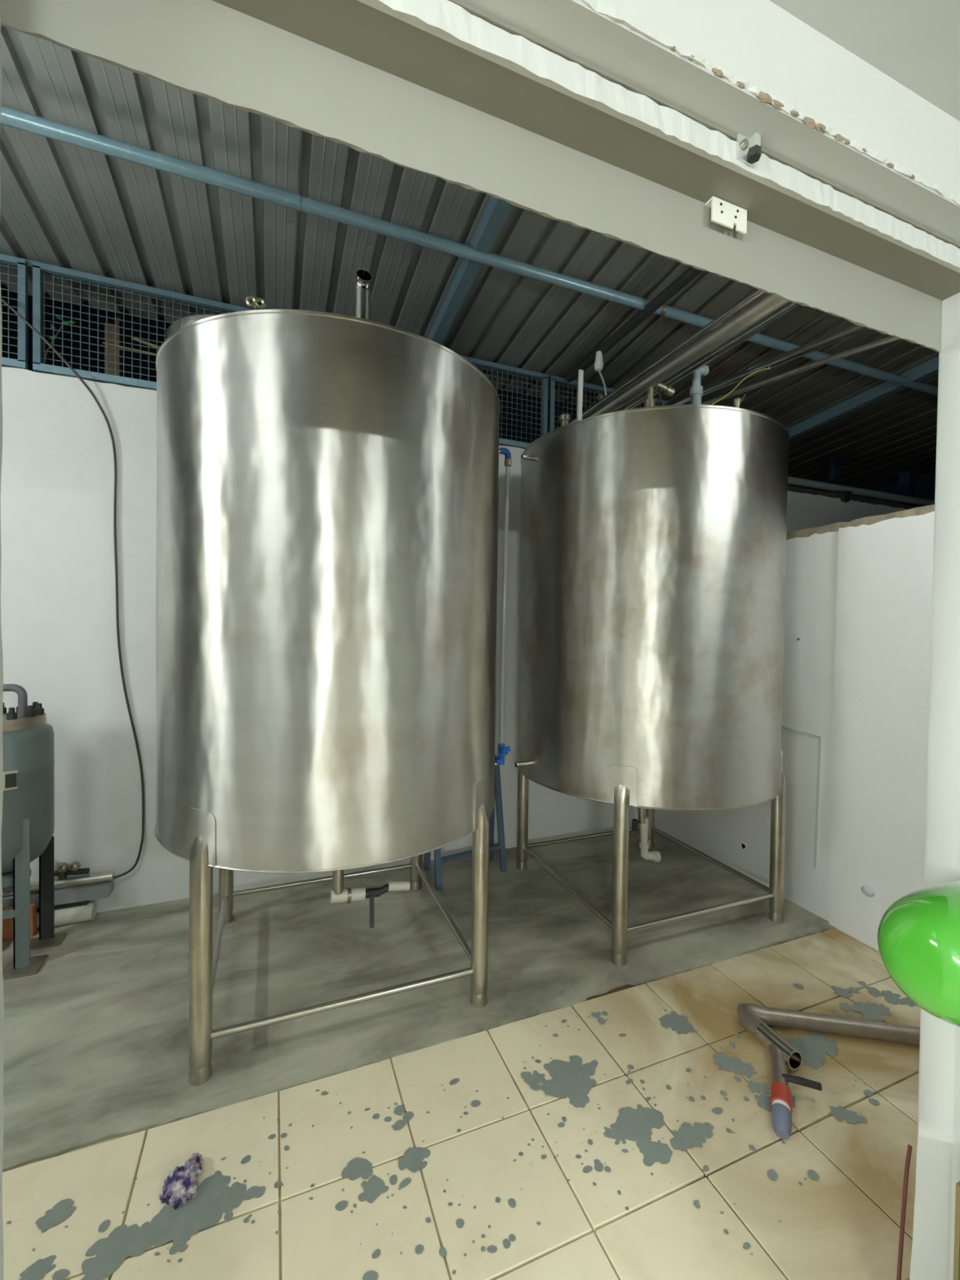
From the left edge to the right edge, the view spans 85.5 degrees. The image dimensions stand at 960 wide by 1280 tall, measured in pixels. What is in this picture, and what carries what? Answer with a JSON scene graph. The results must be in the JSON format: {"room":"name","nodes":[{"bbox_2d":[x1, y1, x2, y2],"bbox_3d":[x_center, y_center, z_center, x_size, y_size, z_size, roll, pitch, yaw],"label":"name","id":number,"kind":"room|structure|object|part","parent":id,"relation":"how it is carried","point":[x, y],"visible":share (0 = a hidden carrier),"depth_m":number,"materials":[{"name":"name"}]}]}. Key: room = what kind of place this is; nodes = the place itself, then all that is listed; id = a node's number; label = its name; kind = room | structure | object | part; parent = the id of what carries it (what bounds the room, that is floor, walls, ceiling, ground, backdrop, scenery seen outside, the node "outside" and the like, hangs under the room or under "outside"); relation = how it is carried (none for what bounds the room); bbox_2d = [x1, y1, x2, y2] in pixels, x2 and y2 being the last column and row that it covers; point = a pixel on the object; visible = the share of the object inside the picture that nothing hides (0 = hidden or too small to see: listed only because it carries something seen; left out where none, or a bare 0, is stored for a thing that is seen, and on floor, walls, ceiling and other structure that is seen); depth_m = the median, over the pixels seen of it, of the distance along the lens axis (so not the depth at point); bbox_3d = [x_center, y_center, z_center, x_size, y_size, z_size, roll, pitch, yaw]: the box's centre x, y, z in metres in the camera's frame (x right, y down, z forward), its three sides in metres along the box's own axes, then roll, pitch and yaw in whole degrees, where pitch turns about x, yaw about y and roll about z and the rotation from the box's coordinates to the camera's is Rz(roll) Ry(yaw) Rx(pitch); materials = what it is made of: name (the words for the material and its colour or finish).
{"room":"processing plant","nodes":[
{"label":"processing plant","id":0,"kind":"room"},
{"bbox_2d":[0,366,906,912],"bbox_3d":[0.916,0.069,3.923,8.500,2.773,0.140,0,1,-22],"label":"wall","id":1,"kind":"structure","parent":0,"point":[60,640],"depth_m":2.71,"materials":[{"name":"white paint"}]},
{"bbox_2d":[0,297,144,879],"bbox_3d":[-2.108,-0.248,2.604,0.728,2.998,0.057,0,1,-22],"label":"power cable","id":2,"kind":"object","parent":1,"relation":"attached to","point":[29,325],"visible":0.98,"depth_m":2.71,"materials":[{"name":"black rubber"}]},
{"bbox_2d":[32,261,548,448],"bbox_3d":[-0.876,-1.600,3.122,2.893,0.531,0.032,0,1,-22],"label":"mesh screen","id":3,"kind":"object","parent":1,"relation":"on","point":[38,268],"visible":0.51,"depth_m":2.72,"materials":[{"name":"blue paint"}]},
{"bbox_3d":[-2.206,-1.613,2.592,0.030,0.481,0.030,0,1,-22],"label":"post","id":4,"kind":"part","parent":3,"relation":"part of","materials":[{"name":"blue metal"}]},
{"bbox_3d":[-0.879,-1.352,3.125,2.893,0.036,0.030,0,1,-22],"label":"rail","id":5,"kind":"part","parent":3,"relation":"part of","materials":[{"name":"blue metal"}]},
{"bbox_3d":[-0.873,-1.851,3.116,2.893,0.028,0.030,0,1,-22],"label":"rail","id":6,"kind":"part","parent":3,"relation":"part of","materials":[{"name":"blue metal"}]},
{"bbox_3d":[0.455,-1.596,3.649,0.030,0.481,0.030,0,1,-22],"label":"post","id":7,"kind":"part","parent":3,"relation":"part of","materials":[{"name":"blue metal"}]},
{"bbox_2d":[548,375,668,431],"bbox_3d":[0.984,-1.588,3.860,1.060,0.531,0.032,0,1,-22],"label":"mesh screen","id":8,"kind":"object","parent":1,"relation":"on","point":[553,380],"visible":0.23,"depth_m":3.71,"materials":[{"name":"blue paint"}]},
{"bbox_3d":[0.506,-1.596,3.669,0.030,0.481,0.030,0,1,-22],"label":"post","id":9,"kind":"part","parent":8,"relation":"part of","materials":[{"name":"blue metal"}]},
{"bbox_3d":[0.988,-1.839,3.855,1.060,0.028,0.030,0,1,-22],"label":"rail","id":10,"kind":"part","parent":8,"relation":"part of","materials":[{"name":"blue metal"}]},
{"bbox_2d":[787,485,918,509],"bbox_3d":[3.439,-1.321,4.840,4.050,0.123,0.159,0,1,-22],"label":"pipe","id":11,"kind":"object","parent":1,"relation":"attached to","point":[844,495],"visible":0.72,"depth_m":4.77,"materials":[{"name":"metal"}]},
{"bbox_2d":[787,475,934,506],"bbox_3d":[3.417,-1.422,4.898,4.050,0.083,0.068,0,1,-22],"label":"pipe","id":12,"kind":"object","parent":11,"relation":"on","point":[793,481],"visible":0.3,"depth_m":4.95,"materials":[{"name":"grey metal"}]},
{"bbox_2d":[2,830,920,1279],"bbox_3d":[1.309,1.624,1.013,10.800,0.252,6.050,0,1,-22],"label":"floor","id":13,"kind":"structure","parent":0,"point":[597,1118],"depth_m":1.69,"materials":[{"name":"tile"}]},
{"bbox_2d":[2,902,36,939],"bbox_3d":[-2.286,1.352,2.464,0.285,0.148,0.040,0,1,-22],"label":"brick","id":14,"kind":"object","parent":13,"relation":"on","point":[7,924],"visible":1,"depth_m":2.47,"materials":[{"name":"orange brick"}]},
{"bbox_2d":[1,684,66,980],"bbox_3d":[-2.116,0.814,2.322,0.365,1.234,0.352,0,1,-22],"label":"vessel","id":15,"kind":"object","parent":13,"relation":"on","point":[28,740],"visible":0.95,"depth_m":2.27,"materials":[{"name":"grey metal"}]},
{"bbox_3d":[-2.270,1.422,2.397,0.140,0.012,0.090,0,1,-22],"label":"foot plate","id":16,"kind":"part","parent":15,"relation":"part of","materials":[{"name":"metal"}]},
{"bbox_3d":[-2.033,0.597,2.188,0.131,0.078,0.017,0,1,-32],"label":"name plate","id":17,"kind":"part","parent":15,"relation":"part of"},
{"bbox_2d":[1,869,31,893],"bbox_3d":[-2.103,1.081,2.321,0.150,0.105,0.148,0,1,-22],"label":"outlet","id":18,"kind":"object","parent":15,"relation":"attached to","point":[6,877],"depth_m":2.28,"materials":[{"name":"grey metal"}]},
{"bbox_3d":[-1.996,1.100,2.273,0.056,0.650,0.048,0,1,-22],"label":"leg","id":19,"kind":"part","parent":15,"relation":"part of","materials":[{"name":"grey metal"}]},
{"bbox_3d":[-1.994,1.427,2.264,0.140,0.012,0.130,0,1,-22],"label":"foot plate","id":20,"kind":"part","parent":15,"relation":"part of","materials":[{"name":"grey metal"}]},
{"bbox_3d":[-2.060,1.176,2.481,0.056,0.490,0.048,0,1,-22],"label":"leg","id":21,"kind":"part","parent":15,"relation":"part of","materials":[{"name":"metal"}]},
{"bbox_3d":[-2.050,1.424,2.452,0.140,0.012,0.090,0,1,-22],"label":"foot plate","id":22,"kind":"part","parent":15,"relation":"part of","materials":[{"name":"metal"}]},
{"bbox_2d":[36,901,97,928],"bbox_3d":[-2.232,1.382,2.556,0.555,0.088,0.088,0,1,-22],"label":"pipe","id":23,"kind":"object","parent":13,"relation":"on","point":[75,914],"visible":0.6,"depth_m":2.60,"materials":[{"name":"white plastic"}]},
{"bbox_2d":[36,900,89,912],"bbox_3d":[-2.196,1.326,2.569,0.430,0.025,0.040,0,1,-22],"label":"bar","id":24,"kind":"object","parent":23,"relation":"on","point":[81,903],"visible":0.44,"depth_m":2.60,"materials":[{"name":"black metal"}]},
{"bbox_2d":[2,880,113,907],"bbox_3d":[-2.203,1.280,2.581,0.625,0.065,0.090,0,1,-22],"label":"beam","id":25,"kind":"structure","parent":24,"relation":"on","point":[103,890],"depth_m":2.61,"materials":[{"name":"grey metal"}]},
{"bbox_2d":[2,871,114,896],"bbox_3d":[-2.219,1.223,2.568,0.685,0.048,0.048,0,1,-22],"label":"pipe","id":26,"kind":"object","parent":25,"relation":"on","point":[88,879],"visible":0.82,"depth_m":2.63,"materials":[{"name":"silver metal"}]},
{"bbox_2d":[53,861,89,879],"bbox_3d":[-2.060,1.159,2.622,0.142,0.082,0.052,0,1,-22],"label":"valve","id":27,"kind":"object","parent":26,"relation":"attached to","point":[62,871],"visible":1,"depth_m":2.61,"materials":[{"name":"metal"}]},
{"bbox_3d":[-2.091,1.141,2.607,0.046,0.048,0.048,0,1,-22],"label":"knob","id":28,"kind":"part","parent":27,"relation":"part of","materials":[{"name":"gold metal"}]},
{"bbox_3d":[-2.045,1.142,2.625,0.046,0.048,0.048,0,1,-22],"label":"knob","id":29,"kind":"part","parent":27,"relation":"part of","materials":[{"name":"gold metal"}]},
{"bbox_2d":[159,1152,203,1209],"bbox_3d":[-0.803,1.442,1.397,0.096,0.045,0.128,0,1,-22],"label":"rag","id":30,"kind":"object","parent":13,"relation":"on","point":[180,1184],"visible":1,"depth_m":1.38,"materials":[{"name":"purple fabric"}]},
{"bbox_2d":[154,269,511,1085],"bbox_3d":[-0.580,0.003,2.377,1.538,2.897,1.423,0,1,-22],"label":"tank","id":31,"kind":"object","parent":13,"relation":"on","point":[327,483],"visible":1,"depth_m":1.70,"materials":[{"name":"silver metal"}]},
{"bbox_3d":[-0.922,-1.084,1.999,0.490,0.075,0.490,0,1,-22],"label":"manhole lid","id":32,"kind":"part","parent":31,"relation":"part of","materials":[{"name":"silver metal"}]},
{"bbox_3d":[-0.926,1.022,1.726,0.072,0.874,0.072,0,1,-22],"label":"leg","id":33,"kind":"part","parent":31,"relation":"part of","materials":[{"name":"silver metal"}]},
{"bbox_3d":[-0.923,0.648,1.717,0.136,0.179,0.009,1,1,23],"label":"leg plate","id":34,"kind":"part","parent":31,"relation":"part of","materials":[{"name":"silver metal"}]},
{"bbox_3d":[-1.114,1.313,2.195,0.027,0.026,0.957,0,1,-22],"label":"rail","id":35,"kind":"part","parent":31,"relation":"part of","materials":[{"name":"silver metal"}]},
{"bbox_3d":[-1.294,1.001,2.653,0.072,0.874,0.072,0,1,-22],"label":"leg","id":36,"kind":"part","parent":31,"relation":"part of","materials":[{"name":"silver metal"}]},
{"bbox_3d":[-0.835,1.306,2.842,0.957,0.026,0.027,0,1,-22],"label":"rail","id":37,"kind":"part","parent":31,"relation":"part of","materials":[{"name":"silver metal"}]},
{"bbox_3d":[-0.467,1.326,1.915,0.957,0.026,0.027,0,1,-22],"label":"rail","id":38,"kind":"part","parent":31,"relation":"part of","materials":[{"name":"silver metal"}]},
{"bbox_3d":[-0.497,1.237,2.411,0.072,0.153,0.084,0,1,-22],"label":"valve handle","id":39,"kind":"part","parent":31,"relation":"part of","materials":[{"name":"metal"}]},
{"bbox_3d":[-0.368,1.007,3.021,0.072,0.874,0.072,0,1,-22],"label":"leg","id":40,"kind":"part","parent":31,"relation":"part of","materials":[{"name":"silver metal"}]},
{"bbox_3d":[-0.188,1.319,2.563,0.027,0.026,0.957,0,1,-22],"label":"rail","id":41,"kind":"part","parent":31,"relation":"part of","materials":[{"name":"silver metal"}]},
{"bbox_3d":[0.000,1.027,2.094,0.072,0.874,0.072,0,1,-22],"label":"leg","id":42,"kind":"part","parent":31,"relation":"part of","materials":[{"name":"silver metal"}]},
{"bbox_3d":[0.008,0.654,2.087,0.009,0.179,0.136,1,1,23],"label":"leg plate","id":43,"kind":"part","parent":31,"relation":"part of","materials":[{"name":"silver metal"}]},
{"bbox_2d":[423,755,506,890],"bbox_3d":[-0.075,1.094,3.212,0.481,0.706,0.292,0,1,-22],"label":"stand","id":44,"kind":"object","parent":13,"relation":"on","point":[500,846],"visible":0.47,"depth_m":3.25,"materials":[{"name":"metal"}]},
{"bbox_3d":[-0.315,1.091,3.214,0.032,0.704,0.112,0,1,-22],"label":"leg","id":45,"kind":"part","parent":44,"relation":"part of","materials":[{"name":"blue metal"}]},
{"bbox_3d":[-0.257,1.095,3.065,0.034,0.706,0.152,0,1,-22],"label":"leg","id":46,"kind":"part","parent":44,"relation":"part of","materials":[{"name":"metal"}]},
{"bbox_3d":[0.075,1.093,3.380,0.038,0.703,0.099,1,1,-10],"label":"leg","id":47,"kind":"part","parent":44,"relation":"part of","materials":[{"name":"metal"}]},
{"bbox_3d":[0.124,1.096,3.281,0.041,0.705,0.126,0,1,-42],"label":"leg","id":48,"kind":"part","parent":44,"relation":"part of","materials":[{"name":"metal"}]},
{"bbox_2d":[515,364,789,965],"bbox_3d":[0.893,-0.047,2.979,1.509,3.016,1.418,0,1,-22],"label":"tank","id":49,"kind":"object","parent":13,"relation":"on","point":[653,538],"visible":1,"depth_m":2.36,"materials":[{"name":"silver metal"}]},
{"bbox_3d":[0.272,1.010,3.293,0.072,0.874,0.072,0,1,-22],"label":"leg","id":50,"kind":"part","parent":49,"relation":"part of","materials":[{"name":"silver metal"}]},
{"bbox_3d":[0.452,1.323,2.835,0.027,0.026,0.957,0,1,-22],"label":"rail","id":51,"kind":"part","parent":49,"relation":"part of","materials":[{"name":"silver metal"}]},
{"bbox_3d":[0.510,-1.207,2.651,0.028,0.336,0.012,0,1,-22],"label":"white rod","id":52,"kind":"part","parent":49,"relation":"part of","materials":[{"name":"white plastic"}]},
{"bbox_3d":[0.732,1.315,3.482,0.957,0.026,0.027,0,1,-22],"label":"rail","id":53,"kind":"part","parent":49,"relation":"part of","materials":[{"name":"silver metal"}]},
{"bbox_2d":[595,393,604,400],"bbox_3d":[0.803,-1.540,3.368,0.123,0.090,0.040,0,1,-38],"label":"pipe stub","id":54,"kind":"object","parent":49,"relation":"on","point":[600,396],"visible":0.34,"depth_m":3.33,"materials":[{"name":"grey metal"}]},
{"bbox_3d":[0.640,1.031,2.366,0.072,0.874,0.072,0,1,-22],"label":"leg","id":55,"kind":"part","parent":49,"relation":"part of","materials":[{"name":"silver metal"}]},
{"bbox_3d":[0.644,0.658,2.357,0.136,0.179,0.009,1,1,23],"label":"leg plate","id":56,"kind":"part","parent":49,"relation":"part of","materials":[{"name":"silver metal"}]},
{"bbox_3d":[1.199,1.016,3.661,0.072,0.874,0.072,0,1,-22],"label":"leg","id":57,"kind":"part","parent":49,"relation":"part of","materials":[{"name":"silver metal"}]},
{"bbox_2d":[644,382,675,407],"bbox_3d":[0.933,-1.194,2.711,0.178,0.300,0.056,0,1,-22],"label":"tap","id":58,"kind":"object","parent":49,"relation":"on","point":[668,390],"depth_m":2.70,"materials":[{"name":"silver metal"}]},
{"bbox_3d":[0.951,-1.268,2.717,0.048,0.094,0.010,0,1,-22],"label":"tap lever","id":59,"kind":"part","parent":49,"relation":"part of","materials":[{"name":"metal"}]},
{"bbox_3d":[1.100,1.336,2.555,0.957,0.026,0.027,0,1,-22],"label":"rail","id":60,"kind":"part","parent":49,"relation":"part of","materials":[{"name":"silver metal"}]},
{"bbox_3d":[1.379,1.329,3.203,0.027,0.026,0.957,0,1,-22],"label":"rail","id":61,"kind":"part","parent":49,"relation":"part of","materials":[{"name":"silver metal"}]},
{"bbox_2d":[733,394,746,408],"bbox_3d":[1.391,-1.176,2.786,0.079,0.293,0.040,0,1,-22],"label":"tap","id":62,"kind":"object","parent":49,"relation":"on","point":[736,402],"depth_m":2.77,"materials":[{"name":"silver metal"}]},
{"bbox_3d":[1.567,1.037,2.734,0.072,0.874,0.072,0,1,-22],"label":"leg","id":63,"kind":"part","parent":49,"relation":"part of","materials":[{"name":"silver metal"}]},
{"bbox_3d":[1.575,0.664,2.727,0.009,0.179,0.136,1,1,23],"label":"leg plate","id":64,"kind":"part","parent":49,"relation":"part of","materials":[{"name":"silver metal"}]},
{"bbox_2d":[737,1003,919,1139],"bbox_3d":[1.231,1.446,1.891,0.909,0.075,0.434,0,1,-22],"label":"pipe assembly","id":65,"kind":"object","parent":13,"relation":"on","point":[756,1019],"visible":0.98,"depth_m":1.90,"materials":[{"name":"silver metal"}]},
{"bbox_3d":[1.044,1.435,1.688,0.111,0.025,0.022,1,1,17],"label":"black handle","id":66,"kind":"part","parent":65,"relation":"part of","materials":[{"name":"rubber"}]},
{"bbox_2d":[877,880,959,1279],"bbox_3d":[0.841,0.961,0.893,0.323,1.071,0.222,0,1,-22],"label":"balloon","id":67,"kind":"object","parent":13,"relation":"on","point":[918,935],"visible":1,"depth_m":0.83,"materials":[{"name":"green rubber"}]},
{"bbox_3d":[0.844,1.056,0.897,0.076,0.880,0.076,0,1,-22],"label":"post","id":68,"kind":"part","parent":67,"relation":"part of","materials":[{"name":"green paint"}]},
{"bbox_2d":[953,1181,959,1279],"bbox_3d":[0.968,1.246,0.867,0.127,0.505,0.245,0,1,-22],"label":"cardboard box","id":69,"kind":"object","parent":13,"relation":"on","point":[957,1225],"visible":1,"depth_m":0.95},
{"bbox_2d":[0,25,938,496],"bbox_3d":[0.355,-1.919,3.353,10.284,0.437,4.750,0,1,-22],"label":"corrugated roof","id":70,"kind":"structure","parent":0,"point":[64,205],"depth_m":2.63,"materials":[{"name":"grey metal"}]},
{"bbox_2d":[0,262,17,267],"bbox_3d":[-2.342,-1.875,2.580,0.065,0.030,0.011,0,1,-22],"label":"wall plate","id":71,"kind":"object","parent":70,"relation":"attached to","point":[0,263],"depth_m":2.58,"materials":[{"name":"blue paint"}]},
{"bbox_2d":[21,257,51,271],"bbox_3d":[-2.197,-1.874,2.592,0.122,0.030,0.093,0,1,-22],"label":"wall plate","id":72,"kind":"object","parent":70,"relation":"attached to","point":[29,264],"depth_m":2.59,"materials":[{"name":"blue paint"}]},
{"bbox_2d":[42,271,228,312],"bbox_3d":[-1.820,-1.872,2.787,0.848,0.030,0.011,0,1,-22],"label":"wall plate","id":73,"kind":"object","parent":70,"relation":"attached to","point":[42,272],"depth_m":2.77,"materials":[{"name":"blue paint"}]},
{"bbox_2d":[426,195,511,344],"bbox_3d":[0.099,-1.924,2.260,0.065,0.328,2.873,0,1,-22],"label":"rafter","id":74,"kind":"object","parent":70,"relation":"attached to","point":[496,210],"visible":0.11,"depth_m":2.63,"materials":[{"name":"blue paint"}]},
{"bbox_2d":[0,105,937,395],"bbox_3d":[0.679,-1.861,2.791,10.300,0.057,0.057,0,1,-21],"label":"pipe","id":75,"kind":"object","parent":74,"relation":"attached to","point":[12,117],"visible":0.92,"depth_m":2.30,"materials":[{"name":"blue metal"}]},
{"bbox_2d":[565,266,702,382],"bbox_3d":[1.094,-1.821,2.476,0.056,0.071,2.530,0,1,-22],"label":"pipe","id":76,"kind":"object","parent":75,"relation":"attached to","point":[691,273],"visible":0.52,"depth_m":2.92,"materials":[{"name":"metal"}]},
{"bbox_2d":[594,351,606,396],"bbox_3d":[0.773,-1.650,3.318,0.059,0.333,0.138,1,1,35],"label":"holder","id":77,"kind":"object","parent":76,"relation":"hanging from","point":[598,364],"visible":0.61,"depth_m":3.27,"materials":[{"name":"grey plastic"}]},
{"bbox_3d":[0.752,-1.758,3.283,0.060,0.118,0.060,0,1,-22],"label":"bulb","id":78,"kind":"part","parent":77,"relation":"part of","materials":[{"name":"white plastic"}]},
{"bbox_2d":[474,364,541,380],"bbox_3d":[0.197,-1.859,3.589,0.504,0.030,0.011,0,1,-22],"label":"wall plate","id":79,"kind":"object","parent":70,"relation":"attached to","point":[474,365],"depth_m":3.58,"materials":[{"name":"blue paint"}]},
{"bbox_2d":[788,355,938,440],"bbox_3d":[3.199,-1.905,3.491,0.065,0.328,2.873,0,1,-22],"label":"rafter","id":80,"kind":"object","parent":70,"relation":"attached to","point":[930,368],"visible":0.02,"depth_m":4.02,"materials":[{"name":"blue paint"}]},
{"bbox_2d":[580,0,959,1279],"bbox_3d":[0.013,-0.246,0.650,5.500,3.490,0.132,0,1,-22],"label":"wall","id":81,"kind":"structure","parent":0,"point":[760,45],"depth_m":0.76,"materials":[{"name":"paint"}]},
{"bbox_2d":[0,0,959,352],"bbox_3d":[0.266,-0.761,0.754,1.598,0.307,0.162,0,1,-22],"label":"beam","id":82,"kind":"structure","parent":81,"relation":"attached to","point":[560,110],"depth_m":0.70,"materials":[{"name":"beige paint"}]},
{"bbox_2d":[705,195,746,234],"bbox_3d":[0.406,-0.696,0.858,0.074,0.038,0.017,0,1,-22],"label":"bracket","id":83,"kind":"object","parent":82,"relation":"attached to","point":[726,214],"visible":1,"depth_m":0.85,"materials":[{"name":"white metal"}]},
{"bbox_2d":[736,132,761,166],"bbox_3d":[0.401,-0.737,0.772,0.032,0.044,0.021,0,1,-22],"label":"bracket","id":84,"kind":"object","parent":82,"relation":"attached to","point":[748,151],"visible":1,"depth_m":0.77,"materials":[{"name":"metal"}]},
{"bbox_3d":[0.397,-0.737,0.779,0.030,0.040,0.004,0,1,-22],"label":"plate","id":85,"kind":"part","parent":84,"relation":"part of","materials":[{"name":"white metal"}]},
{"bbox_3d":[0.411,-0.741,0.777,0.010,0.036,0.013,0,1,-22],"label":"plate","id":86,"kind":"part","parent":84,"relation":"part of","materials":[{"name":"white metal"}]},
{"bbox_2d":[568,288,764,423],"bbox_3d":[0.901,-1.324,2.357,0.026,0.036,2.430,0,1,-22],"label":"pipe","id":87,"kind":"object","parent":81,"relation":"attached to","point":[757,293],"visible":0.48,"depth_m":2.34,"materials":[{"name":"silver metal"}]},
{"bbox_2d":[582,293,789,419],"bbox_3d":[0.966,-1.311,2.383,0.072,0.087,2.430,0,1,-22],"label":"pipe","id":88,"kind":"object","parent":81,"relation":"attached to","point":[767,304],"visible":0.48,"depth_m":2.31,"materials":[{"name":"silver metal"}]},
{"bbox_2d":[615,301,802,411],"bbox_3d":[1.275,-1.466,2.502,0.044,0.054,2.430,0,1,-22],"label":"pipe","id":89,"kind":"object","parent":81,"relation":"attached to","point":[789,307],"visible":0.48,"depth_m":2.59,"materials":[{"name":"silver metal"}]},
{"bbox_2d":[661,324,869,405],"bbox_3d":[1.619,-1.416,2.585,0.048,0.352,2.337,0,1,-22],"label":"pipe","id":90,"kind":"object","parent":81,"relation":"attached to","point":[852,330],"visible":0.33,"depth_m":2.68,"materials":[{"name":"silver metal"}]},
{"bbox_2d":[710,367,770,404],"bbox_3d":[1.327,-1.320,2.763,0.437,0.268,0.029,1,1,1],"label":"hose","id":91,"kind":"object","parent":90,"relation":"hanging from","point":[747,376],"visible":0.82,"depth_m":2.75,"materials":[{"name":"rubber"}]},
{"bbox_2d":[701,335,901,404],"bbox_3d":[1.671,-1.358,2.607,0.030,0.356,2.334,0,1,-22],"label":"pipe","id":92,"kind":"object","parent":81,"relation":"attached to","point":[891,339],"visible":0.51,"depth_m":2.61,"materials":[{"name":"silver metal"}]},
{"bbox_2d":[896,1144,912,1279],"bbox_3d":[0.921,1.295,1.131,0.037,0.385,0.009,0,1,-22],"label":"cable","id":93,"kind":"object","parent":81,"relation":"attached to","point":[909,1147],"visible":1,"depth_m":1.13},
{"bbox_2d":[909,343,959,1279],"bbox_3d":[0.951,0.444,1.078,0.034,2.100,0.064,0,1,-22],"label":"trim","id":94,"kind":"structure","parent":81,"relation":"attached to","point":[931,1246],"depth_m":1.08,"materials":[{"name":"paint"}]},
{"bbox_2d":[654,511,934,951],"bbox_3d":[1.862,0.454,2.839,0.182,2.065,2.584,0,1,-22],"label":"wall","id":95,"kind":"structure","parent":0,"point":[885,568],"depth_m":2.60,"materials":[{"name":"white paint"}]},
{"bbox_2d":[739,841,746,850],"bbox_3d":[1.629,1.281,3.217,0.006,0.052,0.052,0,1,-22],"label":"hole","id":96,"kind":"object","parent":95,"relation":"attached to","point":[744,846],"visible":1,"depth_m":3.22,"materials":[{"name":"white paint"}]},
{"bbox_2d":[782,725,821,868],"bbox_3d":[1.751,0.854,2.925,0.012,0.738,0.332,0,1,-22],"label":"trim","id":97,"kind":"structure","parent":95,"relation":"attached to","point":[783,726],"depth_m":2.78,"materials":[{"name":"paint"}]},
{"bbox_2d":[786,504,934,540],"bbox_3d":[1.881,-0.574,2.835,0.153,0.090,2.564,0,1,-22],"label":"trim","id":98,"kind":"structure","parent":95,"relation":"on","point":[833,527],"depth_m":2.59,"materials":[{"name":"brown paint"}]},
{"bbox_2d":[860,884,875,897],"bbox_3d":[1.886,1.219,2.524,0.030,0.056,0.065,0,1,-22],"label":"lump","id":99,"kind":"object","parent":95,"relation":"attached to","point":[867,891],"visible":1,"depth_m":2.52,"materials":[{"name":"white"}]},
{"bbox_2d":[768,0,959,121],"bbox_3d":[0.508,-0.889,-0.722,5.200,0.060,2.920,0,1,-22],"label":"ceiling","id":100,"kind":"structure","parent":0,"point":[916,43],"depth_m":0.76,"materials":[{"name":"paint"}]},
{"bbox_3d":[-3.824,0.041,2.043,1.700,2.767,0.136,0,1,-22],"label":"wall","id":101,"kind":"structure","parent":0,"visible":0},
{"bbox_2d":[0,253,27,369],"bbox_3d":[-3.318,-1.615,2.152,2.303,0.531,0.032,0,1,-22],"label":"mesh screen","id":102,"kind":"object","parent":101,"relation":"on","point":[21,362],"visible":0.96,"depth_m":2.56,"materials":[{"name":"blue paint"}]},
{"bbox_3d":[-3.314,-1.867,2.147,2.303,0.028,0.030,0,1,-22],"label":"rail","id":103,"kind":"part","parent":102,"relation":"part of","materials":[{"name":"blue metal"}]},
{"bbox_3d":[-3.321,-1.368,2.155,2.303,0.036,0.030,0,1,-22],"label":"rail","id":104,"kind":"part","parent":102,"relation":"part of","materials":[{"name":"blue metal"}]},
{"bbox_3d":[-2.261,-1.613,2.570,0.030,0.481,0.030,0,1,-22],"label":"post","id":105,"kind":"part","parent":102,"relation":"part of","materials":[{"name":"blue metal"}]},
{"bbox_3d":[-2.033,-0.259,-0.157,3.382,3.490,0.120,0,1,-22],"label":"wall","id":106,"kind":"structure","parent":0,"visible":0},
{"bbox_2d":[0,17,4,1279],"bbox_3d":[-0.481,0.435,0.510,0.005,2.100,0.064,0,1,-22],"label":"trim","id":107,"kind":"structure","parent":106,"relation":"attached to","point":[2,997],"depth_m":0.53,"materials":[{"name":"paint"}]},
{"label":"outside","id":108,"kind":"structure","parent":0,"visible":0},
{"bbox_3d":[-1.012,1.481,7.944,16.000,0.240,8.550,0,1,-22],"label":"ground","id":109,"kind":"structure","parent":108,"visible":0},
{"bbox_2d":[43,315,75,364],"bbox_3d":[-2.787,-0.299,3.225,0.484,3.436,0.043,1,1,-9],"label":"leafy branch","id":110,"kind":"object","parent":109,"relation":"on","point":[57,317],"visible":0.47,"depth_m":3.22,"materials":[{"name":"green plant"}]},
{"bbox_3d":[-2.820,-0.278,3.221,0.417,3.392,0.040,1,1,-9],"label":"stem","id":111,"kind":"part","parent":110,"relation":"part of","materials":[{"name":"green plant"}]},
{"bbox_2d":[104,313,122,376],"bbox_3d":[-2.369,-0.335,3.357,0.090,3.512,0.060,0,1,-22],"label":"wooden post","id":112,"kind":"object","parent":109,"relation":"on","point":[109,328],"visible":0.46,"depth_m":3.31,"materials":[{"name":"brown wood"}]},
{"bbox_2d":[102,342,156,355],"bbox_3d":[-2.175,-1.848,3.325,0.416,0.057,0.012,1,1,-13],"label":"stick","id":113,"kind":"object","parent":112,"relation":"attached to","point":[104,343],"visible":0.65,"depth_m":3.31,"materials":[{"name":"brown wood"}]},
{"bbox_2d":[133,337,159,348],"bbox_3d":[-2.099,-1.901,3.364,0.296,0.107,0.018,1,1,-6],"label":"stick","id":114,"kind":"object","parent":113,"relation":"on","point":[134,339],"visible":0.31,"depth_m":3.35,"materials":[{"name":"brown wood"}]},
{"bbox_2d":[829,454,838,492],"bbox_3d":[3.424,-0.162,5.090,0.070,3.260,0.050,0,1,-22],"label":"post","id":115,"kind":"object","parent":109,"relation":"on","point":[833,469],"visible":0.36,"depth_m":5.05,"materials":[{"name":"metal"}]},
{"bbox_2d":[897,468,915,506],"bbox_3d":[4.484,-0.155,5.511,0.100,3.260,0.100,0,1,-22],"label":"post","id":116,"kind":"object","parent":109,"relation":"on","point":[906,486],"visible":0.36,"depth_m":5.45,"materials":[{"name":"metal"}]}
]}

